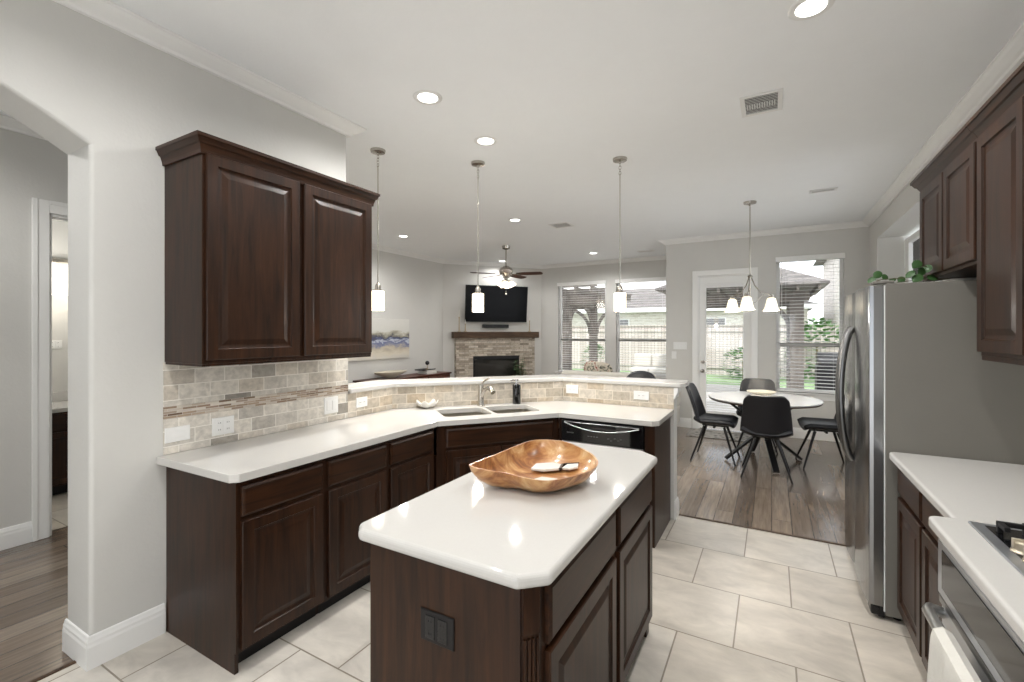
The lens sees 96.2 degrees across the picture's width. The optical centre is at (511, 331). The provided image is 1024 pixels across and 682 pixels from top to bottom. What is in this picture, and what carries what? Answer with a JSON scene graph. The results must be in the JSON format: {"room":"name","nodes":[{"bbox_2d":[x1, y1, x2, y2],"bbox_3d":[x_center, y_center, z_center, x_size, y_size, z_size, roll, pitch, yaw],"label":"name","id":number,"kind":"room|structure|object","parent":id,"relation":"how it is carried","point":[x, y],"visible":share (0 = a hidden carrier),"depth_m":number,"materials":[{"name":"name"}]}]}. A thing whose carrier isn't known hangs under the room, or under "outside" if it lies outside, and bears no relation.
{"room":"kitchen","nodes":[
{"label":"kitchen","id":0,"kind":"room"},
{"bbox_2d":[0,128,67,528],"bbox_3d":[-4.190,0.015,2.402,0.120,3.070,4.455,0,0,29],"label":"wall","id":1,"kind":"structure","parent":0,"point":[30,166],"depth_m":3.34,"materials":[{"name":"paint"}]},
{"bbox_2d":[0,521,31,550],"bbox_3d":[-4.388,1.475,1.914,0.016,0.150,3.410,0,0,29],"label":"baseboard","id":2,"kind":"structure","parent":1,"relation":"attached to","point":[20,534],"depth_m":3.32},
{"bbox_2d":[0,114,47,140],"bbox_3d":[-4.095,-1.483,2.349,0.098,0.070,4.455,0,0,29],"label":"trim","id":3,"kind":"structure","parent":1,"relation":"attached to","point":[9,123],"depth_m":3.29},
{"bbox_2d":[31,197,67,541],"bbox_3d":[-3.365,0.278,3.834,0.146,2.545,0.950,0,0,29],"label":"door frame","id":4,"kind":"structure","parent":1,"relation":"in","point":[41,218],"depth_m":3.43,"materials":[{"name":"wood"}]},
{"bbox_2d":[29,660,75,681],"bbox_3d":[-2.801,1.552,0.827,0.022,0.016,3.080,0,0,29],"label":"trim","id":5,"kind":"structure","parent":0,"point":[74,661],"depth_m":2.09,"materials":[{"name":"brown wood"}]},
{"bbox_2d":[52,220,67,391],"bbox_3d":[-5.198,0.015,4.064,0.150,3.070,2.555,0,0,29],"label":"wall","id":6,"kind":"structure","parent":0,"point":[59,228],"depth_m":4.78,"materials":[{"name":"paint"}]},
{"bbox_2d":[52,258,67,295],"bbox_3d":[-4.681,-0.570,4.601,0.219,0.380,0.700,0,0,29],"label":"vanity light","id":7,"kind":"object","parent":6,"relation":"attached to","point":[55,282],"visible":0.09,"depth_m":4.63,"materials":[{"name":"silver metal"}]},
{"bbox_2d":[0,0,345,635],"bbox_3d":[-2.460,0.015,1.481,0.270,3.070,4.555,0,0,29],"label":"wall","id":8,"kind":"structure","parent":0,"point":[105,97],"depth_m":2.21,"materials":[{"name":"paint"}]},
{"bbox_2d":[62,603,165,671],"bbox_3d":[-1.987,1.475,2.300,0.286,0.150,0.314,0,0,29],"label":"baseboard","id":9,"kind":"structure","parent":8,"relation":"attached to","point":[90,652],"depth_m":2.20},
{"bbox_2d":[163,358,347,454],"bbox_3d":[-1.506,0.396,2.880,0.010,0.476,1.180,0,0,29],"label":"tile backsplash","id":10,"kind":"structure","parent":8,"relation":"attached to","point":[262,398],"depth_m":2.75,"materials":[{"name":"tile"}]},
{"bbox_2d":[165,425,189,443],"bbox_3d":[-1.759,0.537,2.417,0.009,0.078,0.118,0,0,29],"label":"light switch","id":11,"kind":"object","parent":10,"relation":"attached to","point":[179,433],"visible":1,"depth_m":2.41,"materials":[{"name":"white plastic"}]},
{"bbox_2d":[212,415,233,435],"bbox_3d":[-1.645,0.534,2.617,0.010,0.100,0.120,0,0,29],"label":"wall outlet","id":12,"kind":"object","parent":10,"relation":"attached to","point":[221,425],"visible":1,"depth_m":2.61,"materials":[{"name":"white plastic"}]},
{"bbox_2d":[324,396,337,414],"bbox_3d":[-1.282,0.520,3.259,0.009,0.118,0.118,0,0,29],"label":"light switch","id":13,"kind":"object","parent":10,"relation":"attached to","point":[330,403],"visible":1,"depth_m":3.25,"materials":[{"name":"white plastic"}]},
{"bbox_2d":[155,130,379,366],"bbox_3d":[-1.359,-0.388,2.737,0.403,1.109,1.148,0,0,29],"label":"upper cabinet","id":14,"kind":"object","parent":8,"relation":"attached to","point":[268,259],"visible":1,"depth_m":2.42,"materials":[{"name":"brown wood"}]},
{"bbox_2d":[52,0,1023,268],"bbox_3d":[-0.335,-1.483,4.383,7.240,0.070,11.700,0,0,29],"label":"trim","id":15,"kind":"structure","parent":8,"relation":"attached to","point":[109,13],"depth_m":2.87,"materials":[{"name":"paint"}]},
{"bbox_2d":[348,249,442,382],"bbox_3d":[-2.798,0.015,7.503,0.120,3.070,5.595,0,0,29],"label":"wall","id":16,"kind":"structure","parent":0,"point":[412,287],"depth_m":8.91,"materials":[{"name":"paint"}]},
{"bbox_2d":[348,318,408,361],"bbox_3d":[-2.381,0.122,8.083,0.034,0.725,1.625,0,0,29],"label":"framed painting","id":17,"kind":"object","parent":16,"relation":"attached to","point":[390,337],"visible":0.56,"depth_m":8.32,"materials":[{"name":"paint"}]},
{"bbox_2d":[0,427,926,681],"bbox_3d":[-0.460,1.600,4.569,9.100,0.100,11.900,0,0,29],"label":"floor","id":18,"kind":"structure","parent":0,"point":[731,603],"depth_m":2.56,"materials":[{"name":"tile"}]},
{"bbox_2d":[52,391,67,494],"bbox_3d":[-4.538,1.085,4.463,0.595,0.930,1.120,0,0,29],"label":"bathroom vanity","id":19,"kind":"object","parent":18,"relation":"on","point":[59,399],"visible":0.06,"depth_m":4.36,"materials":[{"name":"brown wood"}]},
{"bbox_2d":[166,459,323,674],"bbox_3d":[-1.393,1.113,2.420,0.648,0.875,0.468,0,0,29],"label":"base cabinet","id":20,"kind":"object","parent":18,"relation":"on","point":[245,560],"visible":0.98,"depth_m":2.22,"materials":[{"name":"brown wood"}]},
{"bbox_2d":[156,400,673,482],"bbox_3d":[-0.377,0.654,3.314,3.451,0.039,1.419,0,0,-28],"label":"countertop","id":21,"kind":"structure","parent":20,"relation":"on","point":[238,461],"depth_m":2.90,"materials":[{"name":"white stone"}]},
{"bbox_2d":[442,409,529,416],"bbox_3d":[-0.192,0.777,3.731,0.817,0.202,0.375,0,0,-21],"label":"sink","id":22,"kind":"object","parent":21,"relation":"in","point":[512,410],"visible":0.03,"depth_m":3.87,"materials":[{"name":"metal"}]},
{"bbox_2d":[477,377,494,405],"bbox_3d":[-0.205,0.510,3.885,0.090,0.250,0.245,0,0,-34],"label":"faucet","id":23,"kind":"object","parent":21,"relation":"on","point":[482,390],"visible":1,"depth_m":3.93,"materials":[{"name":"silver metal"}]},
{"bbox_2d":[510,379,520,403],"bbox_3d":[0.035,0.526,4.064,0.085,0.218,0.072,0,0,29],"label":"soap dispenser","id":24,"kind":"object","parent":21,"relation":"on","point":[516,386],"visible":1,"depth_m":4.03,"materials":[{"name":"black glass"}]},
{"bbox_2d":[315,441,386,614],"bbox_3d":[-1.163,1.113,2.826,0.648,0.875,0.464,0,0,29],"label":"base cabinet","id":25,"kind":"object","parent":18,"relation":"on","point":[355,481],"visible":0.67,"depth_m":2.61,"materials":[{"name":"brown wood"}]},
{"bbox_2d":[353,371,451,382],"bbox_3d":[-1.930,1.177,8.434,0.449,0.745,2.120,0,0,29],"label":"console table","id":26,"kind":"object","parent":18,"relation":"on","point":[440,374],"visible":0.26,"depth_m":8.49,"materials":[{"name":"brown wood"}]},
{"bbox_2d":[374,370,406,377],"bbox_3d":[-2.130,0.750,8.076,0.360,0.110,0.720,0,0,29],"label":"shallow bowl","id":27,"kind":"object","parent":26,"relation":"on","point":[392,373],"visible":0.99,"depth_m":8.00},
{"bbox_2d":[387,428,433,510],"bbox_3d":[-0.936,1.113,3.228,0.648,0.875,0.458,0,0,29],"label":"base cabinet","id":28,"kind":"object","parent":18,"relation":"on","point":[410,458],"visible":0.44,"depth_m":3.04,"materials":[{"name":"brown wood"}]},
{"bbox_2d":[454,338,534,377],"bbox_3d":[-0.361,0.840,10.061,1.800,1.420,0.158,0,0,-20],"label":"fireplace","id":29,"kind":"object","parent":18,"relation":"on","point":[473,357],"visible":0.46,"depth_m":10.02,"materials":[{"name":"beige stone"}]},
{"bbox_2d":[452,332,538,337],"bbox_3d":[-0.342,0.062,10.025,1.940,0.134,0.238,0,0,-20],"label":"mantel shelf","id":30,"kind":"object","parent":29,"relation":"on","point":[454,334],"visible":1,"depth_m":9.89,"materials":[{"name":"brown wood"}]},
{"bbox_2d":[434,417,562,488],"bbox_3d":[-0.169,1.113,3.756,1.817,0.875,0.624,0,0,-21],"label":"base cabinet","id":31,"kind":"object","parent":18,"relation":"on","point":[456,447],"depth_m":3.40,"materials":[{"name":"brown wood"}]},
{"bbox_2d":[370,470,651,681],"bbox_3d":[0.132,1.113,1.935,0.620,0.875,1.331,0,0,29],"label":"kitchen island","id":32,"kind":"object","parent":18,"relation":"on","point":[590,624],"visible":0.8,"depth_m":1.43,"materials":[{"name":"brown wood"}]},
{"bbox_2d":[421,607,454,651],"bbox_3d":[-0.224,0.885,1.366,0.125,0.094,0.010,0,0,29],"label":"wall outlet","id":33,"kind":"object","parent":32,"relation":"attached to","point":[436,628],"visible":1,"depth_m":1.36,"materials":[{"name":"black plastic"}]},
{"bbox_2d":[425,614,434,640],"bbox_3d":[-0.245,0.885,1.375,0.034,0.068,0.004,0,0,29],"label":"receptacle","id":34,"kind":"object","parent":33,"relation":"attached to","point":[429,618],"depth_m":1.37,"materials":[{"name":"black plastic"}]},
{"bbox_2d":[438,619,446,645],"bbox_3d":[-0.205,0.885,1.353,0.034,0.068,0.004,0,0,29],"label":"receptacle","id":35,"kind":"object","parent":33,"relation":"attached to","point":[442,623],"depth_m":1.35,"materials":[{"name":"black plastic"}]},
{"bbox_2d":[358,441,656,589],"bbox_3d":[0.128,0.654,1.953,0.691,0.040,1.445,0,0,29],"label":"island countertop","id":36,"kind":"structure","parent":32,"relation":"on","point":[515,538],"depth_m":1.53,"materials":[{"name":"white stone"}]},
{"bbox_2d":[469,439,597,492],"bbox_3d":[0.141,0.576,1.948,0.436,0.113,0.534,0,0,29],"label":"wooden bowl","id":37,"kind":"object","parent":36,"relation":"on","point":[511,467],"visible":0.93,"depth_m":1.98,"materials":[{"name":"brown wood"}]},
{"bbox_2d":[531,462,560,471],"bbox_3d":[0.158,0.597,2.033,0.122,0.017,0.111,0,0,25],"label":"shell piece","id":38,"kind":"object","parent":37,"relation":"in","point":[551,466],"visible":0.95,"depth_m":2.01,"materials":[{"name":"white ceramic"}]},
{"bbox_2d":[559,462,578,470],"bbox_3d":[0.252,0.591,2.012,0.081,0.028,0.073,0,0,18],"label":"shell piece","id":39,"kind":"object","parent":37,"relation":"in","point":[565,466],"visible":0.99,"depth_m":2.00,"materials":[{"name":"white ceramic"}]},
{"bbox_2d":[562,418,644,451],"bbox_3d":[0.804,1.116,3.702,0.636,0.868,0.614,0,0,29],"label":"dishwasher","id":40,"kind":"object","parent":18,"relation":"on","point":[617,435],"visible":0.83,"depth_m":3.44,"materials":[{"name":"black metal"}]},
{"bbox_2d":[562,370,679,422],"bbox_3d":[1.643,1.085,7.412,1.920,0.930,0.900,0,0,29],"label":"sofa","id":41,"kind":"object","parent":18,"relation":"on","point":[570,372],"visible":0.12,"depth_m":7.13,"materials":[{"name":"fabric"}]},
{"bbox_2d":[584,361,612,371],"bbox_3d":[1.381,0.685,7.376,0.492,0.443,0.201,0,0,33],"label":"throw pillow","id":42,"kind":"object","parent":41,"relation":"on","point":[589,365],"visible":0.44,"depth_m":7.29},
{"bbox_2d":[627,371,656,378],"bbox_3d":[1.268,0.985,4.828,0.455,1.130,0.474,0,0,44],"label":"bar stool","id":43,"kind":"object","parent":18,"relation":"on","point":[636,374],"visible":0.12,"depth_m":4.97,"materials":[{"name":"black leather"}]},
{"bbox_2d":[645,416,670,547],"bbox_3d":[1.135,1.113,3.558,0.072,0.875,0.585,0,0,29],"label":"end panel","id":44,"kind":"object","parent":18,"relation":"on","point":[657,438],"visible":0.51,"depth_m":3.45,"materials":[{"name":"brown wood"}]},
{"bbox_2d":[686,383,739,466],"bbox_3d":[2.453,1.103,5.646,0.600,0.902,0.493,0,0,32],"label":"dining chair","id":45,"kind":"object","parent":18,"relation":"on","point":[707,419],"visible":0.98,"depth_m":5.62,"materials":[{"name":"black leather"}]},
{"bbox_2d":[686,428,750,441],"bbox_3d":[3.117,1.546,6.900,0.870,0.009,0.580,0,0,29],"label":"door mat","id":46,"kind":"object","parent":18,"relation":"on","point":[714,434],"visible":0.59,"depth_m":6.90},
{"bbox_2d":[736,378,777,453],"bbox_3d":[3.312,1.103,6.199,0.493,0.902,0.600,0,0,29],"label":"dining chair","id":47,"kind":"object","parent":18,"relation":"on","point":[746,384],"visible":0.2,"depth_m":6.38,"materials":[{"name":"black leather"}]},
{"bbox_2d":[679,514,845,545],"bbox_3d":[1.948,1.552,3.595,1.250,0.016,0.025,0,0,29],"label":"trim","id":48,"kind":"structure","parent":18,"relation":"on","point":[679,514],"depth_m":3.57,"materials":[{"name":"brown wood"}]},
{"bbox_2d":[708,391,823,472],"bbox_3d":[3.024,1.168,5.528,1.210,0.753,1.210,0,0,29],"label":"dining table","id":49,"kind":"object","parent":18,"relation":"on","point":[734,398],"visible":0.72,"depth_m":5.47,"materials":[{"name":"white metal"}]},
{"bbox_2d":[747,389,775,395],"bbox_3d":[3.066,0.758,5.642,0.330,0.066,0.330,0,0,29],"label":"serving bowl","id":50,"kind":"object","parent":49,"relation":"on","point":[752,391],"visible":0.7,"depth_m":5.65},
{"bbox_2d":[740,394,792,483],"bbox_3d":[2.742,1.103,4.957,0.493,0.902,0.600,0,0,28],"label":"dining chair","id":51,"kind":"object","parent":18,"relation":"on","point":[763,416],"visible":1,"depth_m":4.77,"materials":[{"name":"black leather"}]},
{"bbox_2d":[795,394,844,468],"bbox_3d":[3.665,1.103,5.309,0.600,0.902,0.493,0,0,23],"label":"dining chair","id":52,"kind":"object","parent":18,"relation":"on","point":[826,425],"visible":0.51,"depth_m":5.38,"materials":[{"name":"black leather"}]},
{"bbox_2d":[897,468,926,656],"bbox_3d":[2.166,1.113,2.071,0.590,0.875,0.452,0,0,29],"label":"base cabinet","id":53,"kind":"object","parent":18,"relation":"on","point":[910,525],"visible":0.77,"depth_m":2.18,"materials":[{"name":"brown wood"}]},
{"bbox_2d":[835,280,1023,620],"bbox_3d":[2.430,0.637,2.745,0.798,1.826,0.925,0,0,29],"label":"refrigerator","id":54,"kind":"object","parent":18,"relation":"on","point":[912,369],"visible":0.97,"depth_m":2.42,"materials":[{"name":"silver metal"}]},
{"bbox_2d":[867,260,976,282],"bbox_3d":[2.394,-0.336,2.644,0.600,0.149,0.170,0,0,-4],"label":"trailing plant","id":55,"kind":"object","parent":54,"relation":"on","point":[918,277],"visible":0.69,"depth_m":2.62,"materials":[{"name":"green plant"}]},
{"bbox_2d":[922,495,942,672],"bbox_3d":[1.921,1.113,1.639,0.590,0.875,0.540,0,0,29],"label":"base cabinet","id":56,"kind":"object","parent":18,"relation":"on","point":[930,593],"visible":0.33,"depth_m":1.94,"materials":[{"name":"brown wood"}]},
{"bbox_3d":[1.548,1.113,1.020,0.620,0.875,0.900,0,0,30],"label":"cabinet","id":57,"kind":"object","parent":18,"relation":"on","visible":0},
{"bbox_2d":[922,538,1023,681],"bbox_3d":[1.474,1.060,1.062,0.649,0.740,0.830,0,0,29],"label":"wall oven","id":58,"kind":"object","parent":57,"relation":"in","point":[993,649],"visible":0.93,"depth_m":1.27,"materials":[{"name":"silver metal"}]},
{"bbox_2d":[927,627,980,681],"bbox_3d":[1.219,1.122,1.267,0.077,0.447,0.356,0,0,29],"label":"hand towel","id":59,"kind":"object","parent":58,"relation":"hanging from","point":[947,661],"visible":1,"depth_m":1.32,"materials":[{"name":"white fabric"}]},
{"bbox_3d":[0.950,1.113,-0.078,0.590,0.875,1.580,0,0,30],"label":"base cabinet","id":60,"kind":"object","parent":18,"relation":"on","visible":0},
{"bbox_2d":[889,452,1023,642],"bbox_3d":[1.383,0.654,0.779,0.700,0.040,3.518,0,0,29],"label":"countertop","id":61,"kind":"structure","parent":60,"relation":"on","point":[963,491],"depth_m":1.65,"materials":[{"name":"white stone"}]},
{"bbox_2d":[968,520,1023,576],"bbox_3d":[1.521,0.610,1.001,0.530,0.048,0.900,0,0,29],"label":"gas cooktop","id":62,"kind":"object","parent":61,"relation":"in","point":[1007,538],"visible":1,"depth_m":1.38,"materials":[{"name":"metal"}]},
{"bbox_2d":[442,412,484,416],"bbox_3d":[-0.383,0.777,3.657,0.407,0.202,0.374,0,0,-21],"label":"basin","id":63,"kind":"object","parent":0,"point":[466,413],"depth_m":3.83,"materials":[{"name":"metal"}]},
{"bbox_2d":[443,264,540,377],"bbox_3d":[-0.426,0.015,10.187,2.506,3.070,0.120,0,0,-20],"label":"wall","id":64,"kind":"structure","parent":0,"point":[456,277],"depth_m":9.97,"materials":[{"name":"paint"}]},
{"bbox_2d":[465,285,527,321],"bbox_3d":[-0.344,-0.611,10.044,1.420,0.788,0.203,0,0,-20],"label":"television","id":65,"kind":"object","parent":64,"relation":"attached to","point":[499,306],"visible":1,"depth_m":10.00,"materials":[{"name":"black plastic"}]},
{"bbox_2d":[493,409,529,412],"bbox_3d":[-0.001,0.777,3.804,0.407,0.202,0.374,0,0,-21],"label":"basin","id":66,"kind":"object","parent":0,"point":[513,410],"depth_m":3.99,"materials":[{"name":"metal"}]},
{"bbox_2d":[0,0,1023,264],"bbox_3d":[-0.460,-1.580,4.569,9.100,0.120,11.900,0,0,29],"label":"ceiling","id":67,"kind":"structure","parent":0,"point":[564,89],"depth_m":2.99,"materials":[{"name":"paint"}]},
{"bbox_2d":[370,147,385,309],"bbox_3d":[-1.120,-0.851,3.833,0.124,1.337,0.124,0,0,29],"label":"pendant light","id":68,"kind":"object","parent":67,"relation":"hanging from","point":[377,293],"visible":1,"depth_m":3.81,"materials":[{"name":"silver metal"}]},
{"bbox_2d":[413,90,441,104],"bbox_3d":[-0.546,-1.517,2.974,0.188,0.006,0.188,0,0,29],"label":"recessed light","id":69,"kind":"object","parent":67,"relation":"in","point":[427,97],"visible":1,"depth_m":2.97,"materials":[{"name":"white"}]},
{"bbox_2d":[471,160,484,311],"bbox_3d":[-0.305,-0.851,4.116,0.124,1.337,0.124,0,0,29],"label":"pendant light","id":70,"kind":"object","parent":67,"relation":"hanging from","point":[477,297],"visible":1,"depth_m":4.08,"materials":[{"name":"glass"}]},
{"bbox_2d":[474,136,496,145],"bbox_3d":[-0.209,-1.517,3.651,0.188,0.006,0.188,0,0,29],"label":"recessed light","id":71,"kind":"object","parent":67,"relation":"in","point":[481,140],"visible":1,"depth_m":3.63,"materials":[{"name":"white"}]},
{"bbox_2d":[470,245,542,294],"bbox_3d":[-0.076,-1.089,8.150,1.263,0.861,1.218,0,0,29],"label":"ceiling fan","id":72,"kind":"object","parent":67,"relation":"hanging from","point":[505,271],"visible":1,"depth_m":8.05,"materials":[{"name":"silver metal"}]},
{"bbox_2d":[613,156,626,310],"bbox_3d":[0.946,-0.851,4.022,0.124,1.337,0.124,0,0,29],"label":"pendant light","id":73,"kind":"object","parent":67,"relation":"hanging from","point":[619,296],"visible":1,"depth_m":3.99,"materials":[{"name":"glass"}]},
{"bbox_2d":[725,200,779,311],"bbox_3d":[2.767,-0.883,5.317,0.590,1.272,0.554,0,0,29],"label":"chandelier","id":74,"kind":"object","parent":67,"relation":"hanging from","point":[746,303],"visible":1,"depth_m":5.35,"materials":[{"name":"glass"}]},
{"bbox_2d":[739,88,782,117],"bbox_3d":[1.657,-1.514,3.050,0.245,0.012,0.310,0,0,29],"label":"ceiling vent","id":75,"kind":"object","parent":67,"relation":"in","point":[769,101],"visible":1,"depth_m":3.04,"materials":[{"name":"white plastic"}]},
{"bbox_2d":[788,0,834,20],"bbox_3d":[1.398,-1.517,2.147,0.188,0.006,0.188,0,0,29],"label":"recessed light","id":76,"kind":"object","parent":67,"relation":"in","point":[802,10],"visible":1,"depth_m":2.15,"materials":[{"name":"white plastic"}]},
{"bbox_2d":[348,393,676,519],"bbox_3d":[-0.011,1.004,3.965,2.779,1.092,0.759,0,0,-9],"label":"wall","id":77,"kind":"structure","parent":0,"point":[674,416],"depth_m":3.80,"materials":[{"name":"paint"}]},
{"bbox_2d":[348,381,673,417],"bbox_3d":[0.012,0.546,3.889,2.583,0.176,0.616,0,0,-9],"label":"tile backsplash","id":78,"kind":"structure","parent":77,"relation":"attached to","point":[449,395],"depth_m":3.96,"materials":[{"name":"tile"}]},
{"bbox_2d":[634,391,648,399],"bbox_3d":[1.098,0.540,3.901,0.130,0.074,0.010,0,0,29],"label":"wall outlet","id":79,"kind":"object","parent":78,"relation":"attached to","point":[638,395],"visible":1,"depth_m":3.90,"materials":[{"name":"white plastic"}]},
{"bbox_2d":[348,374,689,393],"bbox_3d":[0.004,0.438,4.027,3.011,0.038,0.939,0,0,-8],"label":"bar ledge","id":80,"kind":"object","parent":77,"relation":"on","point":[357,387],"visible":0.86,"depth_m":3.97,"materials":[{"name":"white stone"}]},
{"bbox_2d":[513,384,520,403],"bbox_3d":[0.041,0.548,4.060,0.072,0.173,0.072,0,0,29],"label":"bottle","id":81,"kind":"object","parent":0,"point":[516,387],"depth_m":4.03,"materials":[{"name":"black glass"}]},
{"bbox_2d":[541,260,665,376],"bbox_3d":[2.054,0.015,9.834,3.290,3.070,0.140,0,0,29],"label":"wall","id":82,"kind":"structure","parent":0,"point":[550,277],"depth_m":10.08,"materials":[{"name":"paint"}]},
{"bbox_2d":[555,284,605,373],"bbox_3d":[1.540,-0.055,10.093,1.230,2.100,0.175,0,0,29],"label":"window","id":83,"kind":"structure","parent":82,"relation":"in","point":[561,339],"depth_m":10.33,"materials":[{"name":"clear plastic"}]},
{"bbox_2d":[557,280,605,371],"bbox_3d":[1.521,-0.107,10.060,1.130,1.985,0.080,0,0,29],"label":"window blind","id":84,"kind":"object","parent":83,"relation":"attached to","point":[597,283],"visible":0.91,"depth_m":10.08,"materials":[{"name":"white plastic"}]},
{"bbox_2d":[617,283,665,378],"bbox_3d":[2.696,-0.055,9.438,1.230,2.100,0.175,0,0,29],"label":"window","id":85,"kind":"structure","parent":82,"relation":"in","point":[618,312],"depth_m":9.70,"materials":[{"name":"clear glass"}]},
{"bbox_2d":[615,277,665,375],"bbox_3d":[2.678,-0.107,9.406,1.130,1.985,0.080,0,0,29],"label":"window blind","id":86,"kind":"object","parent":85,"relation":"attached to","point":[653,279],"visible":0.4,"depth_m":9.40,"materials":[{"name":"white plastic"}]},
{"bbox_2d":[666,227,869,427],"bbox_3d":[4.086,0.015,6.846,3.430,3.070,0.140,0,0,29],"label":"wall","id":87,"kind":"structure","parent":0,"point":[682,259],"depth_m":6.95,"materials":[{"name":"paint"}]},
{"bbox_2d":[677,418,691,427],"bbox_3d":[1.735,1.475,9.005,3.589,0.150,1.616,0,0,29],"label":"baseboard","id":88,"kind":"structure","parent":87,"relation":"attached to","point":[684,422],"depth_m":7.46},
{"bbox_2d":[692,267,757,431],"bbox_3d":[3.339,0.285,7.221,0.930,2.530,0.202,0,0,29],"label":"door","id":89,"kind":"structure","parent":87,"relation":"in","point":[701,280],"depth_m":7.26,"materials":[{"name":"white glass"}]},
{"bbox_2d":[706,283,742,413],"bbox_3d":[3.337,0.264,7.218,0.524,2.028,0.050,0,0,29],"label":"blind","id":90,"kind":"object","parent":89,"relation":"attached to","point":[708,285],"depth_m":7.23,"materials":[{"name":"plastic"}]},
{"bbox_2d":[776,259,842,401],"bbox_3d":[4.322,-0.065,6.680,0.945,2.100,0.175,0,0,29],"label":"window","id":91,"kind":"structure","parent":87,"relation":"in","point":[824,397],"depth_m":6.70,"materials":[{"name":"clear glass"}]},
{"bbox_2d":[776,253,844,393],"bbox_3d":[4.304,-0.117,6.647,0.845,1.985,0.080,0,0,29],"label":"window blind","id":92,"kind":"object","parent":91,"relation":"attached to","point":[781,260],"visible":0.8,"depth_m":6.65,"materials":[{"name":"white plastic"}]},
{"bbox_2d":[790,427,839,441],"bbox_3d":[4.321,1.475,6.623,1.340,0.150,0.016,0,0,29],"label":"baseboard","id":93,"kind":"structure","parent":87,"relation":"attached to","point":[797,432],"depth_m":6.59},
{"bbox_2d":[870,63,1021,285],"bbox_3d":[2.565,0.015,1.823,0.330,3.070,10.100,0,0,29],"label":"wall","id":94,"kind":"structure","parent":0,"point":[900,219],"depth_m":5.68,"materials":[{"name":"paint"}]},
{"bbox_2d":[905,229,933,282],"bbox_3d":[4.279,-0.050,4.588,0.050,2.200,2.540,0,0,29],"label":"window","id":95,"kind":"structure","parent":94,"relation":"in","point":[912,243],"depth_m":5.49,"materials":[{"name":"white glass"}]},
{"bbox_2d":[910,125,977,281],"bbox_3d":[2.464,-0.627,2.396,0.404,0.630,0.957,0,0,29],"label":"upper cabinet","id":96,"kind":"object","parent":94,"relation":"attached to","point":[947,186],"visible":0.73,"depth_m":2.35,"materials":[{"name":"brown wood"}]},
{"bbox_2d":[965,61,1023,365],"bbox_3d":[1.999,-0.408,1.573,0.404,1.067,0.930,0,0,29],"label":"upper cabinet","id":97,"kind":"object","parent":94,"relation":"attached to","point":[998,125],"visible":1,"depth_m":1.83,"materials":[{"name":"brown wood"}]},
{"label":"outside","id":98,"kind":"structure","parent":0,"visible":0},
{"bbox_2d":[572,368,814,388],"bbox_3d":[14.985,1.800,31.563,55.000,0.200,50.300,0,0,29],"label":"ground","id":99,"kind":"structure","parent":98,"point":[707,375],"depth_m":15.77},
{"bbox_2d":[572,288,820,325],"bbox_3d":[8.463,-0.550,29.681,18.500,4.500,9.000,0,0,29],"label":"neighbor house","id":100,"kind":"structure","parent":99,"relation":"on","point":[655,312],"depth_m":25.63,"materials":[{"name":"brick"}]},
{"bbox_2d":[572,324,838,377],"bbox_3d":[8.986,0.705,17.913,42.000,1.990,0.150,0,0,29],"label":"wooden fence","id":101,"kind":"object","parent":99,"relation":"on","point":[723,329],"visible":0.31,"depth_m":18.50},
{"bbox_2d":[720,347,742,378],"bbox_3d":[8.358,1.139,16.624,1.626,1.178,1.570,0,0,2],"label":"shrub","id":102,"kind":"object","parent":99,"relation":"on","point":[740,351],"visible":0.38,"depth_m":16.62,"materials":[{"name":"green plant"}]},
{"bbox_2d":[780,318,838,378],"bbox_3d":[10.431,0.605,15.695,2.141,2.213,2.145,0,0,-31],"label":"shrub","id":103,"kind":"object","parent":99,"relation":"on","point":[822,320],"visible":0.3,"depth_m":15.55,"materials":[{"name":"green plant"}]},
{"bbox_2d":[813,259,838,323],"bbox_3d":[21.273,-2.200,20.135,13.000,7.800,9.000,0,0,29],"label":"neighbor house","id":104,"kind":"structure","parent":99,"relation":"on","point":[828,275],"depth_m":22.93,"materials":[{"name":"brick"}]},
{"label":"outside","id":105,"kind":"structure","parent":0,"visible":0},
{"bbox_2d":[706,384,739,412],"bbox_3d":[4.058,1.670,12.250,12.000,0.080,5.880,0,0,29],"label":"ground","id":106,"kind":"structure","parent":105,"point":[716,385],"depth_m":11.08,"materials":[{"name":"concrete"}]},
{"bbox_2d":[562,285,631,369],"bbox_3d":[0.946,0.240,13.654,4.400,2.780,3.500,0,0,29],"label":"wooden pergola","id":107,"kind":"object","parent":106,"relation":"on","point":[592,302],"visible":0.37,"depth_m":12.14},
{"bbox_2d":[630,353,665,373],"bbox_3d":[4.737,1.145,14.669,1.800,0.870,0.800,0,0,29],"label":"sofa","id":108,"kind":"object","parent":106,"relation":"on","point":[636,355],"visible":0.38,"depth_m":14.84,"materials":[{"name":"fabric"}]},
{"bbox_2d":[630,366,651,371],"bbox_3d":[4.205,1.222,14.947,0.580,0.165,0.720,0,0,29],"label":"seat cushion","id":109,"kind":"object","parent":108,"relation":"on","point":[632,368],"depth_m":14.74,"materials":[{"name":"fabric"}]},
{"bbox_2d":[634,353,651,365],"bbox_3d":[4.333,0.920,15.173,0.560,0.420,0.240,0,0,29],"label":"cushion","id":110,"kind":"object","parent":108,"relation":"on","point":[637,355],"depth_m":15.06,"materials":[{"name":"fabric"}]},
{"bbox_2d":[653,354,665,366],"bbox_3d":[4.856,0.920,14.878,0.560,0.420,0.240,0,0,29],"label":"cushion","id":111,"kind":"object","parent":108,"relation":"on","point":[658,357],"depth_m":14.80,"materials":[{"name":"fabric"}]},
{"bbox_2d":[655,268,829,388],"bbox_3d":[6.094,-0.182,12.264,3.630,3.625,3.750,0,0,29],"label":"gazebo","id":112,"kind":"object","parent":106,"relation":"on","point":[792,285],"visible":0.43,"depth_m":10.52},
{"bbox_2d":[815,353,837,389],"bbox_3d":[7.527,1.057,10.563,0.900,1.146,0.600,0,0,29],"label":"grill","id":113,"kind":"object","parent":106,"relation":"on","point":[831,355],"visible":0.25,"depth_m":10.46,"materials":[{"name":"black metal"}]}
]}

